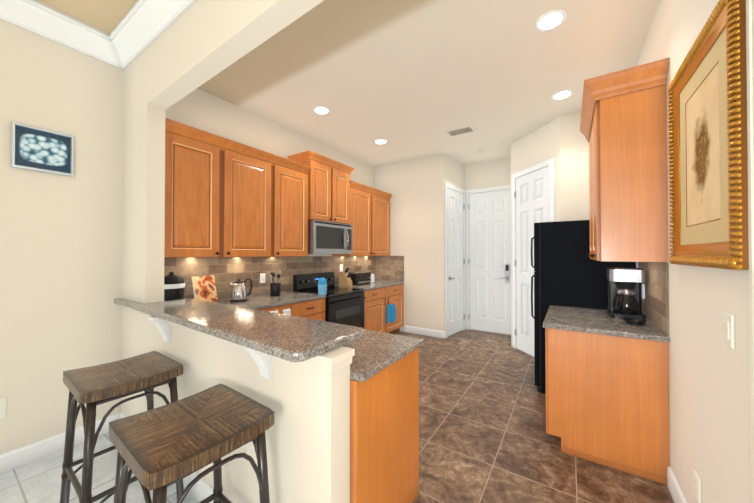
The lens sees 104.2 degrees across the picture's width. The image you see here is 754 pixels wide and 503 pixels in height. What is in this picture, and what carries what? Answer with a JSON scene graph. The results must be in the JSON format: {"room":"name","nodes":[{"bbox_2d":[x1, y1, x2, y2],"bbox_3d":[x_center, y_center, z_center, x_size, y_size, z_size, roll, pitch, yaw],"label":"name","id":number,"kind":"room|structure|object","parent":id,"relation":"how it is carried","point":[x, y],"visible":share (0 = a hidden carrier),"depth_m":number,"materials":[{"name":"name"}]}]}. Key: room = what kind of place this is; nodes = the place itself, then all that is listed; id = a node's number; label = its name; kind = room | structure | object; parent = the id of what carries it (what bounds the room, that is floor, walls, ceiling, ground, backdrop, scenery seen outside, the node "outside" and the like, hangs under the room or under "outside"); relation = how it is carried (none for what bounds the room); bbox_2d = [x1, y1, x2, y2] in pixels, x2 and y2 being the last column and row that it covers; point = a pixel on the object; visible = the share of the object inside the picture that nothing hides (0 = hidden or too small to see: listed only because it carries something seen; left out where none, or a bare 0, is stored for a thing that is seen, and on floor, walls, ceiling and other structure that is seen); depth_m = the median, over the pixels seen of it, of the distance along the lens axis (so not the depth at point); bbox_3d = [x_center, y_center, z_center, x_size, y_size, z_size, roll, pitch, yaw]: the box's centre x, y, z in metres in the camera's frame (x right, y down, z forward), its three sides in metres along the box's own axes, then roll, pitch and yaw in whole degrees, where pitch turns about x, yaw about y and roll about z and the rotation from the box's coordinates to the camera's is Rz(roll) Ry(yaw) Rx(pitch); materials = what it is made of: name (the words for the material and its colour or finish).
{"room":"kitchen","nodes":[
{"label":"kitchen","id":0,"kind":"room"},
{"bbox_2d":[0,19,374,453],"bbox_3d":[-2.393,-0.119,2.180,0.200,3.120,8.770,0,-1,33],"label":"wall","id":1,"kind":"structure","parent":0,"point":[60,266],"depth_m":2.15,"materials":[{"name":"paint"}]},
{"bbox_2d":[0,397,5,419],"bbox_3d":[-2.452,1.023,1.886,0.009,0.135,0.085,0,-1,33],"label":"outlet","id":2,"kind":"object","parent":1,"relation":"attached to","point":[2,408],"visible":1,"depth_m":1.91,"materials":[{"name":"beige plastic"}]},
{"bbox_2d":[11,121,73,175],"bbox_3d":[-2.339,-0.710,2.063,0.020,0.300,0.293,0,-1,33],"label":"picture frame","id":3,"kind":"object","parent":1,"relation":"attached to","point":[40,149],"visible":0.98,"depth_m":2.05,"materials":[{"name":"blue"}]},
{"bbox_2d":[0,413,117,473],"bbox_3d":[-3.372,1.366,0.477,0.016,0.120,4.630,0,-1,33],"label":"baseboard","id":4,"kind":"structure","parent":1,"relation":"attached to","point":[13,459],"depth_m":2.04,"materials":[{"name":"white wood"}]},
{"bbox_2d":[0,0,127,69],"bbox_3d":[-3.327,-1.612,0.474,0.125,0.165,4.630,0,-1,33],"label":"crown molding","id":5,"kind":"structure","parent":1,"relation":"attached to","point":[37,17],"depth_m":2.08,"materials":[{"name":"white wood"}]},
{"bbox_2d":[164,118,223,257],"bbox_3d":[-1.807,-0.521,2.718,0.350,1.154,0.559,0,-1,33],"label":"upper cabinet","id":6,"kind":"object","parent":1,"relation":"attached to","point":[194,159],"depth_m":2.64,"materials":[{"name":"brown wood"}]},
{"bbox_2d":[224,138,275,256],"bbox_3d":[-1.492,-0.517,3.197,0.350,1.154,0.588,0,-1,33],"label":"upper cabinet","id":7,"kind":"object","parent":1,"relation":"attached to","point":[225,197],"depth_m":3.09,"materials":[{"name":"brown wood"}]},
{"bbox_2d":[164,256,375,300],"bbox_3d":[-1.071,0.307,4.149,0.009,0.473,3.780,0,-1,33],"label":"backsplash","id":8,"kind":"structure","parent":1,"relation":"attached to","point":[225,271],"depth_m":3.55,"materials":[{"name":"tile"}]},
{"bbox_2d":[260,273,264,282],"bbox_3d":[-1.407,0.329,3.616,0.009,0.118,0.075,0,-1,33],"label":"outlet","id":9,"kind":"object","parent":8,"relation":"attached to","point":[262,277],"visible":1,"depth_m":3.61,"materials":[{"name":"white plastic"}]},
{"bbox_2d":[276,155,310,256],"bbox_3d":[-1.182,-0.513,3.671,0.350,1.154,0.545,0,-1,33],"label":"upper cabinet","id":10,"kind":"object","parent":1,"relation":"attached to","point":[291,177],"depth_m":3.57,"materials":[{"name":"brown wood"}]},
{"bbox_2d":[287,150,354,224],"bbox_3d":[-0.776,-0.847,4.234,0.415,0.869,0.944,0,-1,33],"label":"upper cabinet","id":11,"kind":"object","parent":1,"relation":"attached to","point":[328,189],"visible":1,"depth_m":4.06,"materials":[{"name":"brown wood"}]},
{"bbox_2d":[308,220,351,253],"bbox_3d":[-0.745,-0.183,4.207,0.490,0.444,0.808,0,-1,33],"label":"microwave","id":12,"kind":"object","parent":11,"relation":"attached to","point":[324,237],"visible":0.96,"depth_m":4.02,"materials":[{"name":"metal"}]},
{"bbox_2d":[332,181,391,255],"bbox_3d":[-0.216,-0.501,5.107,0.390,1.156,1.244,0,-1,33],"label":"upper cabinet","id":13,"kind":"object","parent":1,"relation":"attached to","point":[370,215],"visible":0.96,"depth_m":4.96,"materials":[{"name":"brown wood"}]},
{"bbox_2d":[121,0,354,502],"bbox_3d":[-0.608,-0.125,1.502,3.690,3.120,0.145,0,-1,33],"label":"wall","id":14,"kind":"structure","parent":0,"point":[307,402],"depth_m":1.66,"materials":[{"name":"paint"}]},
{"bbox_2d":[108,0,196,64],"bbox_3d":[-0.626,-1.604,1.397,3.330,0.165,0.125,0,-1,33],"label":"crown molding","id":15,"kind":"structure","parent":14,"relation":"attached to","point":[138,30],"depth_m":2.07,"materials":[{"name":"white wood"}]},
{"bbox_2d":[148,316,170,341],"bbox_3d":[-1.415,0.506,1.908,0.079,0.174,0.100,0,-1,33],"label":"corbel","id":16,"kind":"object","parent":14,"relation":"attached to","point":[163,326],"depth_m":1.90,"materials":[{"name":"white wood"}]},
{"bbox_2d":[118,412,213,502],"bbox_3d":[-1.125,1.377,1.774,2.291,0.120,0.036,0,-1,33],"label":"baseboard","id":17,"kind":"structure","parent":14,"relation":"attached to","point":[201,489],"depth_m":1.69,"materials":[{"name":"white wood"}]},
{"bbox_2d":[114,298,364,361],"bbox_3d":[-1.113,0.398,1.868,2.272,0.039,0.450,0,-1,33],"label":"bar","id":18,"kind":"object","parent":14,"relation":"on","point":[290,338],"visible":1,"depth_m":1.46,"materials":[{"name":"stone"}]},
{"bbox_2d":[243,346,271,379],"bbox_3d":[-0.540,0.501,1.335,0.079,0.174,0.100,0,-1,33],"label":"corbel","id":19,"kind":"object","parent":14,"relation":"attached to","point":[262,360],"depth_m":1.34,"materials":[{"name":"white wood"}]},
{"bbox_2d":[0,329,674,502],"bbox_3d":[-0.609,1.485,1.486,3.930,0.100,9.590,0,-1,33],"label":"floor","id":20,"kind":"structure","parent":0,"point":[484,437],"depth_m":2.08,"materials":[{"name":"tile"}]},
{"bbox_2d":[60,351,183,502],"bbox_3d":[-1.427,1.048,1.656,0.471,0.777,0.443,0,-1,35],"label":"stool","id":21,"kind":"object","parent":20,"relation":"on","point":[92,387],"visible":0.73,"depth_m":1.57,"materials":[{"name":"wood"}]},
{"bbox_2d":[109,383,273,502],"bbox_3d":[-0.724,1.044,1.159,0.471,0.777,0.443,0,-1,36],"label":"stool","id":22,"kind":"object","parent":20,"relation":"on","point":[161,449],"visible":1,"depth_m":1.10,"materials":[{"name":"wicker"}]},
{"bbox_2d":[259,304,294,315],"bbox_3d":[-1.355,1.009,3.133,0.634,0.880,0.560,0,-1,33],"label":"base cabinet","id":23,"kind":"object","parent":20,"relation":"on","point":[280,309],"depth_m":3.10,"materials":[{"name":"brown wood"}]},
{"bbox_2d":[283,309,290,314],"bbox_3d":[-0.961,0.687,3.130,0.019,0.140,0.103,0,-1,33],"label":"towel","id":24,"kind":"object","parent":23,"relation":"hanging from","point":[286,311],"depth_m":3.14,"materials":[{"name":"white fabric"}]},
{"bbox_2d":[293,298,324,320],"bbox_3d":[-1.052,1.013,3.595,0.634,0.880,0.546,0,-1,33],"label":"base cabinet","id":25,"kind":"object","parent":20,"relation":"on","point":[311,309],"depth_m":3.46,"materials":[{"name":"brown wood"}]},
{"bbox_2d":[217,291,325,308],"bbox_3d":[-1.192,0.554,3.371,0.651,0.033,1.083,0,-1,33],"label":"countertop","id":26,"kind":"structure","parent":25,"relation":"on","point":[263,301],"depth_m":3.28,"materials":[{"name":"stone"}]},
{"bbox_2d":[192,275,217,302],"bbox_3d":[-1.720,0.390,2.948,0.131,0.285,0.210,0,-1,33],"label":"cookbook","id":27,"kind":"object","parent":26,"relation":"on","point":[204,288],"visible":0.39,"depth_m":2.95,"materials":[{"name":"multicoloured paper"}]},
{"bbox_2d":[229,278,252,301],"bbox_3d":[-1.480,0.411,3.185,0.172,0.245,0.224,0,-1,33],"label":"kettle","id":28,"kind":"object","parent":26,"relation":"on","point":[239,292],"visible":1,"depth_m":3.12,"materials":[{"name":"silver metal"}]},
{"bbox_2d":[269,271,281,295],"bbox_3d":[-1.231,0.389,3.565,0.145,0.298,0.140,0,-1,33],"label":"utensil holder","id":29,"kind":"object","parent":26,"relation":"on","point":[275,289],"visible":1,"depth_m":3.52,"materials":[{"name":"black"}]},
{"bbox_2d":[318,278,326,294],"bbox_3d":[-0.684,0.432,3.679,0.120,0.211,0.120,0,-1,33],"label":"cup","id":30,"kind":"object","parent":26,"relation":"on","point":[322,286],"visible":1,"depth_m":3.63,"materials":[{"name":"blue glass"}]},
{"bbox_2d":[293,272,365,327],"bbox_3d":[-0.637,0.882,4.110,0.712,1.128,0.756,0,-1,33],"label":"range","id":31,"kind":"object","parent":20,"relation":"on","point":[344,305],"visible":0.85,"depth_m":4.01,"materials":[{"name":"black metal"}]},
{"bbox_2d":[363,287,386,332],"bbox_3d":[-0.305,1.024,4.735,0.634,0.880,0.644,0,-1,33],"label":"base cabinet","id":32,"kind":"object","parent":20,"relation":"on","point":[375,302],"depth_m":4.61,"materials":[{"name":"brown wood"}]},
{"bbox_2d":[350,348,418,502],"bbox_3d":[-0.929,1.001,2.157,2.416,0.880,0.609,0,-1,33],"label":"base cabinet","id":33,"kind":"object","parent":20,"relation":"on","point":[384,435],"depth_m":1.44,"materials":[{"name":"brown wood"}]},
{"bbox_2d":[220,303,423,381],"bbox_3d":[-0.911,0.543,2.162,2.447,0.033,0.630,0,-1,33],"label":"countertop","id":34,"kind":"structure","parent":33,"relation":"on","point":[376,352],"depth_m":1.54,"materials":[{"name":"stone"}]},
{"bbox_2d":[164,272,184,300],"bbox_3d":[-1.862,0.356,2.658,0.206,0.347,0.206,0,-1,33],"label":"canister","id":35,"kind":"object","parent":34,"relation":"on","point":[174,287],"visible":0.65,"depth_m":2.60,"materials":[{"name":"black ceramic"}]},
{"bbox_2d":[387,284,402,333],"bbox_3d":[0.049,1.028,5.275,0.634,0.880,0.648,0,-1,33],"label":"base cabinet","id":36,"kind":"object","parent":20,"relation":"on","point":[395,292],"depth_m":5.15,"materials":[{"name":"brown wood"}]},
{"bbox_2d":[334,280,403,290],"bbox_3d":[-0.122,0.569,5.008,0.645,0.033,1.292,0,-1,33],"label":"countertop","id":37,"kind":"structure","parent":36,"relation":"on","point":[378,283],"depth_m":4.77,"materials":[{"name":"stone"}]},
{"bbox_2d":[339,268,351,285],"bbox_3d":[-0.503,0.403,4.721,0.211,0.289,0.100,0,-1,33],"label":"knife block","id":38,"kind":"object","parent":37,"relation":"on","point":[345,279],"visible":1,"depth_m":4.69,"materials":[{"name":"brown wood"}]},
{"bbox_2d":[348,272,370,284],"bbox_3d":[-0.288,0.455,4.986,0.240,0.191,0.400,0,-1,33],"label":"toaster","id":39,"kind":"object","parent":37,"relation":"on","point":[359,278],"visible":0.88,"depth_m":4.85,"materials":[{"name":"black metal"}]},
{"bbox_2d":[371,274,374,281],"bbox_3d":[-0.099,0.478,5.328,0.110,0.151,0.110,0,-1,33],"label":"canister","id":40,"kind":"object","parent":37,"relation":"on","point":[372,277],"visible":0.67,"depth_m":5.28,"materials":[{"name":"white ceramic"}]},
{"bbox_2d":[387,304,396,322],"bbox_3d":[0.247,1.038,4.942,0.030,0.317,0.287,0,-1,33],"label":"towel","id":41,"kind":"object","parent":36,"relation":"hanging from","point":[391,313],"visible":0.96,"depth_m":4.91,"materials":[{"name":"blue fabric"}]},
{"bbox_2d":[531,220,635,393],"bbox_3d":[2.150,0.571,3.136,0.835,1.733,0.778,0,-1,33],"label":"fridge","id":42,"kind":"object","parent":20,"relation":"on","point":[568,273],"visible":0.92,"depth_m":2.89,"materials":[{"name":"black metal"}]},
{"bbox_2d":[545,328,669,484],"bbox_3d":[1.752,1.002,2.366,0.695,0.880,0.900,0,-1,33],"label":"base cabinet","id":43,"kind":"object","parent":20,"relation":"on","point":[607,400],"visible":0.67,"depth_m":1.96,"materials":[{"name":"brown wood"}]},
{"bbox_2d":[543,305,669,341],"bbox_3d":[1.754,0.545,2.356,0.677,0.033,0.922,0,-1,33],"label":"countertop","id":44,"kind":"structure","parent":43,"relation":"on","point":[591,320],"depth_m":2.11,"materials":[{"name":"stone"}]},
{"bbox_2d":[607,267,645,319],"bbox_3d":[2.014,0.331,2.378,0.220,0.392,0.279,0,-1,33],"label":"coffee maker","id":45,"kind":"object","parent":44,"relation":"on","point":[624,292],"visible":1,"depth_m":2.31,"materials":[{"name":"black plastic"}]},
{"bbox_2d":[623,318,646,324],"bbox_3d":[1.867,0.510,2.126,0.132,0.030,0.132,0,-1,33],"label":"dish","id":46,"kind":"object","parent":44,"relation":"on","point":[634,321],"visible":1,"depth_m":2.11,"materials":[{"name":"black"}]},
{"bbox_2d":[37,0,659,166],"bbox_3d":[-0.609,-1.735,1.515,3.930,0.100,9.590,0,-1,33],"label":"ceiling","id":47,"kind":"structure","parent":0,"point":[408,80],"depth_m":2.68,"materials":[{"name":"paint"}]},
{"bbox_2d":[313,106,329,114],"bbox_3d":[-0.653,-1.663,3.462,0.195,0.008,0.195,0,-1,27],"label":"recessed light","id":48,"kind":"object","parent":47,"relation":"in","point":[322,110],"depth_m":3.46,"materials":[{"name":"white"}]},
{"bbox_2d":[374,139,386,143],"bbox_3d":[0.058,-1.655,4.419,0.195,0.008,0.195,0,-1,27],"label":"recessed light","id":49,"kind":"object","parent":47,"relation":"in","point":[379,141],"depth_m":4.41,"materials":[{"name":"white"}]},
{"bbox_2d":[446,126,474,135],"bbox_3d":[1.153,-1.658,4.048,0.340,0.010,0.190,0,-1,33],"label":"ceiling vent","id":50,"kind":"object","parent":47,"relation":"in","point":[463,130],"visible":0.98,"depth_m":4.04,"materials":[{"name":"beige metal"}]},
{"bbox_2d":[535,10,565,31],"bbox_3d":[1.263,-1.675,2.135,0.195,0.008,0.195,0,-1,27],"label":"recessed light","id":51,"kind":"object","parent":47,"relation":"in","point":[551,20],"depth_m":2.13,"materials":[{"name":"white"}]},
{"bbox_2d":[551,90,572,99],"bbox_3d":[1.973,-1.666,3.128,0.195,0.008,0.195,0,-1,27],"label":"recessed light","id":52,"kind":"object","parent":47,"relation":"in","point":[563,94],"depth_m":3.11,"materials":[{"name":"white"}]},
{"bbox_2d":[375,154,443,331],"bbox_3d":[0.580,-0.090,5.402,1.400,3.120,0.120,0,-1,33],"label":"wall","id":53,"kind":"structure","parent":0,"point":[415,188],"depth_m":5.22,"materials":[{"name":"paint"}]},
{"bbox_2d":[376,256,403,281],"bbox_3d":[0.239,0.319,5.545,0.610,0.473,0.009,0,-1,33],"label":"backsplash","id":54,"kind":"structure","parent":53,"relation":"attached to","point":[390,268],"depth_m":5.53,"materials":[{"name":"tile"}]},
{"bbox_2d":[405,325,444,338],"bbox_3d":[0.830,1.407,5.154,0.756,0.120,0.034,0,-1,33],"label":"baseboard","id":55,"kind":"structure","parent":53,"relation":"attached to","point":[425,331],"depth_m":5.12,"materials":[{"name":"white wood"}]},
{"bbox_2d":[444,155,464,330],"bbox_3d":[1.388,-0.091,5.363,0.235,3.120,0.940,0,-1,33],"label":"wall","id":56,"kind":"structure","parent":0,"point":[454,172],"depth_m":5.22,"materials":[{"name":"paint"}]},
{"bbox_2d":[444,183,465,337],"bbox_3d":[1.413,0.151,5.264,0.134,2.635,0.774,0,-1,33],"label":"closet door","id":57,"kind":"structure","parent":56,"relation":"in","point":[455,258],"depth_m":5.23,"materials":[{"name":"wood"}]},
{"bbox_2d":[465,158,510,334],"bbox_3d":[2.089,-0.091,5.393,0.905,3.120,0.120,0,-1,33],"label":"wall","id":58,"kind":"structure","parent":0,"point":[493,173],"depth_m":5.37,"materials":[{"name":"paint"}]},
{"bbox_2d":[465,185,510,334],"bbox_3d":[2.035,0.151,5.311,0.885,2.635,0.070,0,-1,33],"label":"entry door","id":59,"kind":"structure","parent":58,"relation":"in","point":[488,253],"depth_m":5.33,"materials":[{"name":"wood"}]},
{"bbox_2d":[511,117,560,346],"bbox_3d":[2.226,-0.102,4.086,0.120,3.120,0.969,0,-1,-10],"label":"wall","id":60,"kind":"structure","parent":0,"point":[539,145],"depth_m":3.97,"materials":[{"name":"paint"}]},
{"bbox_2d":[512,158,554,356],"bbox_3d":[2.152,0.140,4.080,0.576,2.635,0.600,0,-1,33],"label":"pantry door","id":61,"kind":"structure","parent":60,"relation":"in","point":[533,194],"depth_m":4.18,"materials":[{"name":"wood"}]},
{"bbox_2d":[560,112,588,220],"bbox_3d":[2.539,-0.108,3.484,0.600,3.120,0.120,0,-1,33],"label":"wall","id":62,"kind":"structure","parent":0,"point":[574,164],"depth_m":3.53,"materials":[{"name":"paint"}]},
{"bbox_2d":[636,0,753,502],"bbox_3d":[0.614,-0.140,-0.108,0.120,3.120,8.240,0,-1,33],"label":"wall","id":63,"kind":"structure","parent":0,"point":[709,408],"depth_m":1.35,"materials":[{"name":"paint"}]},
{"bbox_2d":[580,57,669,261],"bbox_3d":[1.850,-0.547,2.279,0.421,1.234,0.962,0,-1,33],"label":"upper cabinet","id":64,"kind":"object","parent":63,"relation":"attached to","point":[623,126],"visible":1,"depth_m":1.92,"materials":[{"name":"brown wood"}]},
{"bbox_2d":[638,262,668,335],"bbox_3d":[2.043,0.298,2.186,0.009,0.455,0.892,0,-1,33],"label":"backsplash","id":65,"kind":"structure","parent":63,"relation":"attached to","point":[655,305],"depth_m":2.01,"materials":[{"name":"tile"}]},
{"bbox_2d":[642,284,644,298],"bbox_3d":[2.158,0.323,2.379,0.009,0.118,0.075,0,-1,33],"label":"outlet","id":66,"kind":"object","parent":65,"relation":"attached to","point":[643,291],"visible":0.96,"depth_m":2.35,"materials":[{"name":"white plastic"}]},
{"bbox_2d":[667,466,687,502],"bbox_3d":[0.079,1.354,-0.814,0.016,0.120,6.255,0,-1,33],"label":"baseboard","id":67,"kind":"structure","parent":63,"relation":"attached to","point":[678,496],"depth_m":1.68,"materials":[{"name":"white wood"}]},
{"bbox_2d":[693,470,700,502],"bbox_3d":[1.540,1.134,1.414,0.009,0.118,0.075,0,-1,33],"label":"outlet","id":68,"kind":"object","parent":63,"relation":"attached to","point":[696,486],"visible":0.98,"depth_m":1.40,"materials":[{"name":"beige plastic"}]},
{"bbox_2d":[667,0,748,270],"bbox_3d":[1.457,-0.441,1.332,0.041,1.019,0.789,0,-1,33],"label":"picture frame","id":69,"kind":"object","parent":63,"relation":"attached to","point":[707,126],"visible":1,"depth_m":1.21,"materials":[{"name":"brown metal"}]},
{"bbox_2d":[723,312,734,348],"bbox_3d":[1.345,0.301,1.125,0.010,0.125,0.075,0,-1,33],"label":"light switch","id":70,"kind":"object","parent":63,"relation":"attached to","point":[728,330],"visible":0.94,"depth_m":1.11,"materials":[{"name":"beige plastic"}]},
{"bbox_2d":[746,0,753,502],"bbox_3d":[1.185,-0.131,0.889,0.020,3.120,0.255,0,-1,33],"label":"trim","id":71,"kind":"structure","parent":63,"relation":"attached to","point":[750,148],"depth_m":0.98,"materials":[{"name":"beige"}]}
]}

